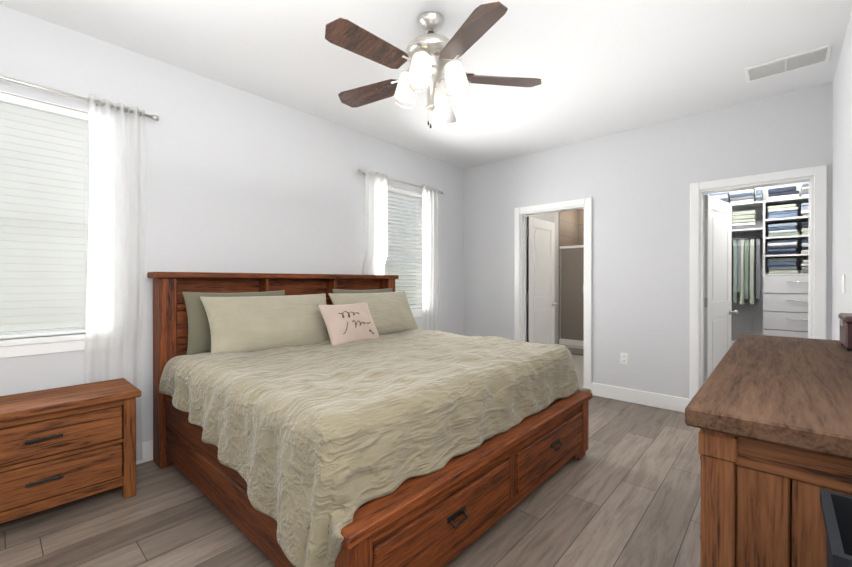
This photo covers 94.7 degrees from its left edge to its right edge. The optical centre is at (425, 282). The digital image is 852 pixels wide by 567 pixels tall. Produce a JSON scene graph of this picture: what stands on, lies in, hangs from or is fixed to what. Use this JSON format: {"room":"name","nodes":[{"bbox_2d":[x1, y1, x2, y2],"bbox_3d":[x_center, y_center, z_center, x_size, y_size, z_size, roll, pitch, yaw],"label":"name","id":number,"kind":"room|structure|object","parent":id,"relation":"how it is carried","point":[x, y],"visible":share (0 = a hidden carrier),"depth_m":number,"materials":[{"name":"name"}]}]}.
{"room":"bedroom","nodes":[
{"label":"bedroom","id":0,"kind":"room"},
{"bbox_2d":[0,5,577,441],"bbox_3d":[0.052,-0.167,4.924,0.172,2.740,9.620,0,0,42],"label":"wall","id":1,"kind":"structure","parent":0,"point":[239,180],"depth_m":3.04,"materials":[{"name":"white paint"}]},
{"bbox_2d":[0,90,88,357],"bbox_3d":[-2.344,-0.319,2.249,0.147,1.475,0.980,0,0,42],"label":"window","id":2,"kind":"structure","parent":1,"relation":"in","point":[44,190],"depth_m":2.31,"materials":[{"name":"white plastic"}]},
{"bbox_2d":[0,75,158,460],"bbox_3d":[-2.256,0.026,2.171,0.114,2.315,1.310,0,0,42],"label":"curtains","id":3,"kind":"object","parent":1,"relation":"attached to","point":[117,225],"visible":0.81,"depth_m":2.48,"materials":[{"name":"white fabric"}]},
{"bbox_2d":[136,440,152,464],"bbox_3d":[-1.257,1.142,3.356,0.016,0.135,5.291,0,0,42],"label":"baseboard","id":4,"kind":"structure","parent":1,"relation":"attached to","point":[147,450],"depth_m":2.65,"materials":[{"name":"white"}]},
{"bbox_2d":[358,169,443,330],"bbox_3d":[-0.246,0.017,4.399,0.115,2.315,1.310,0,0,42],"label":"curtains","id":5,"kind":"object","parent":1,"relation":"attached to","point":[376,246],"visible":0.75,"depth_m":4.55,"materials":[{"name":"white fabric"}]},
{"bbox_2d":[384,185,422,316],"bbox_3d":[-0.334,-0.328,4.477,0.147,1.475,0.980,0,0,42],"label":"window","id":6,"kind":"structure","parent":1,"relation":"in","point":[417,300],"depth_m":4.58,"materials":[{"name":"white plastic"}]},
{"bbox_2d":[0,344,700,566],"bbox_3d":[1.350,1.258,3.691,3.760,0.100,9.520,0,0,42],"label":"floor","id":7,"kind":"structure","parent":0,"point":[624,490],"depth_m":2.00,"materials":[{"name":"wood"}]},
{"bbox_2d":[0,378,140,523],"bbox_3d":[-2.041,0.914,2.082,0.432,0.600,0.794,0,0,42],"label":"nightstand","id":8,"kind":"object","parent":7,"relation":"on","point":[62,445],"visible":1,"depth_m":2.03,"materials":[{"name":"brown wood"}]},
{"bbox_2d":[147,272,591,566],"bbox_3d":[-0.344,0.572,2.696,2.180,1.280,2.224,0,0,42],"label":"bed","id":9,"kind":"object","parent":7,"relation":"on","point":[325,420],"visible":1,"depth_m":1.91,"materials":[{"name":"beige fabric"}]},
{"bbox_2d":[182,290,284,354],"bbox_3d":[-1.330,0.271,2.819,0.179,0.433,0.740,0,0,42],"label":"pillow","id":10,"kind":"object","parent":9,"relation":"on","point":[199,335],"depth_m":2.59,"materials":[{"name":"beige fabric"}]},
{"bbox_2d":[332,288,391,292],"bbox_3d":[-0.554,0.268,3.681,0.183,0.433,0.740,0,0,42],"label":"pillow","id":11,"kind":"object","parent":9,"relation":"on","point":[389,290],"depth_m":3.66,"materials":[{"name":"beige fabric"}]},
{"bbox_2d":[559,245,583,346],"bbox_3d":[2.961,0.251,7.285,0.988,1.885,0.098,0,0,42],"label":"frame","id":12,"kind":"object","parent":7,"relation":"on","point":[571,295],"visible":0.44,"depth_m":7.46,"materials":[{"name":"white glass"}]},
{"bbox_2d":[566,347,583,355],"bbox_3d":[2.511,1.187,6.799,0.700,0.016,0.550,0,0,42],"label":"rug","id":13,"kind":"object","parent":7,"relation":"on","point":[575,351],"visible":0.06,"depth_m":6.69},
{"bbox_2d":[685,334,851,566],"bbox_3d":[1.376,0.757,1.450,0.452,0.920,1.766,0,0,42],"label":"dresser","id":14,"kind":"object","parent":7,"relation":"on","point":[770,416],"visible":0.94,"depth_m":0.91,"materials":[{"name":"brown wood"}]},
{"bbox_2d":[838,313,851,350],"bbox_3d":[1.900,0.221,1.750,0.068,0.150,0.252,0,0,42],"label":"box","id":15,"kind":"object","parent":14,"relation":"on","point":[846,330],"visible":1,"depth_m":1.69,"materials":[{"name":"red"}]},
{"bbox_2d":[820,488,851,566],"bbox_3d":[0.716,0.795,0.545,0.230,0.850,0.248,0,0,42],"label":"hamper","id":16,"kind":"object","parent":7,"relation":"on","point":[836,507],"visible":1,"depth_m":0.67,"materials":[{"name":"black plastic"}]},
{"bbox_2d":[0,0,851,168],"bbox_3d":[1.607,-1.582,3.516,4.360,0.100,9.620,0,0,42],"label":"ceiling","id":17,"kind":"structure","parent":0,"point":[599,68],"depth_m":2.63,"materials":[{"name":"white paint"}]},
{"bbox_2d":[325,1,540,128],"bbox_3d":[-0.015,-1.203,2.269,1.279,0.648,1.259,0,0,42],"label":"ceiling fan","id":18,"kind":"object","parent":17,"relation":"hanging from","point":[430,55],"visible":1,"depth_m":2.18,"materials":[{"name":"brown wood"}]},
{"bbox_2d":[744,44,831,82],"bbox_3d":[2.524,-1.521,2.756,0.440,0.015,0.260,0,0,42],"label":"ceiling vent","id":19,"kind":"object","parent":17,"relation":"in","point":[812,57],"visible":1,"depth_m":2.73,"materials":[{"name":"white metal"}]},
{"bbox_2d":[578,209,583,244],"bbox_3d":[4.063,-0.178,7.581,2.250,2.740,0.100,0,0,42],"label":"wall","id":20,"kind":"structure","parent":0,"point":[580,226],"depth_m":8.24,"materials":[{"name":"tile"}]},
{"bbox_2d":[464,82,832,398],"bbox_3d":[2.082,-0.164,4.004,4.100,2.740,0.120,0,0,42],"label":"wall","id":21,"kind":"structure","parent":0,"point":[634,184],"depth_m":3.89,"materials":[{"name":"white paint"}]},
{"bbox_2d":[526,216,557,344],"bbox_3d":[1.499,0.190,5.114,0.171,2.000,0.750,0,0,42],"label":"bathroom door","id":22,"kind":"structure","parent":21,"relation":"in","point":[541,304],"depth_m":5.06,"materials":[{"name":"white wood"}]},
{"bbox_2d":[514,198,591,389],"bbox_3d":[1.473,0.149,4.555,0.920,2.110,0.156,0,0,42],"label":"door frame","id":23,"kind":"structure","parent":21,"relation":"attached to","point":[520,214],"depth_m":4.50,"materials":[{"name":"white wood"}]},
{"bbox_2d":[620,353,627,364],"bbox_3d":[2.009,0.776,3.987,0.070,0.114,0.009,0,0,42],"label":"outlet","id":24,"kind":"object","parent":21,"relation":"attached to","point":[623,358],"visible":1,"depth_m":3.98,"materials":[{"name":"white plastic"}]},
{"bbox_2d":[591,382,688,412],"bbox_3d":[1.469,1.137,4.471,2.570,0.135,0.016,0,0,42],"label":"baseboard","id":25,"kind":"structure","parent":21,"relation":"attached to","point":[669,402],"depth_m":3.88,"materials":[{"name":"white wood"}]},
{"bbox_2d":[704,195,737,381],"bbox_3d":[2.862,0.195,3.847,0.710,2.000,0.171,0,0,-38],"label":"closet door","id":26,"kind":"structure","parent":21,"relation":"in","point":[718,311],"depth_m":3.78,"materials":[{"name":"white wood"}]},
{"bbox_2d":[689,165,826,401],"bbox_3d":[2.795,0.154,3.362,0.880,2.110,0.156,0,0,42],"label":"door frame","id":27,"kind":"structure","parent":21,"relation":"attached to","point":[817,250],"depth_m":3.25,"materials":[{"name":"white wood"}]},
{"bbox_2d":[704,182,808,340],"bbox_3d":[4.216,-0.166,4.615,1.750,2.740,0.100,0,0,42],"label":"wall","id":28,"kind":"structure","parent":0,"point":[747,318],"depth_m":4.76,"materials":[{"name":"white paint"}]},
{"bbox_2d":[832,11,851,339],"bbox_3d":[1.331,-0.151,0.947,0.120,2.740,5.427,0,0,42],"label":"wall","id":29,"kind":"structure","parent":0,"point":[842,189],"depth_m":2.52,"materials":[{"name":"white paint"}]},
{"bbox_2d":[842,275,844,293],"bbox_3d":[2.580,0.013,2.429,0.010,0.116,0.072,0,0,42],"label":"light switch","id":30,"kind":"object","parent":29,"relation":"attached to","point":[843,284],"visible":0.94,"depth_m":2.40,"materials":[{"name":"white plastic"}]},
{"bbox_3d":[3.622,1.257,3.963,1.750,0.100,1.873,0,0,42],"label":"floor","id":31,"kind":"structure","parent":0,"visible":0},
{"bbox_2d":[705,183,808,345],"bbox_3d":[3.862,0.049,4.560,1.280,2.311,0.457,0,0,42],"label":"closet shelving","id":32,"kind":"object","parent":31,"relation":"on","point":[784,230],"visible":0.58,"depth_m":4.36,"materials":[{"name":"grey laminate"}]},
{"label":"outside","id":33,"kind":"structure","parent":0,"visible":0},
{"bbox_2d":[0,194,415,332],"bbox_3d":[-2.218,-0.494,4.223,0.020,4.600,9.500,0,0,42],"label":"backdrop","id":34,"kind":"structure","parent":33,"point":[389,237],"depth_m":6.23,"materials":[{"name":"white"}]}
]}

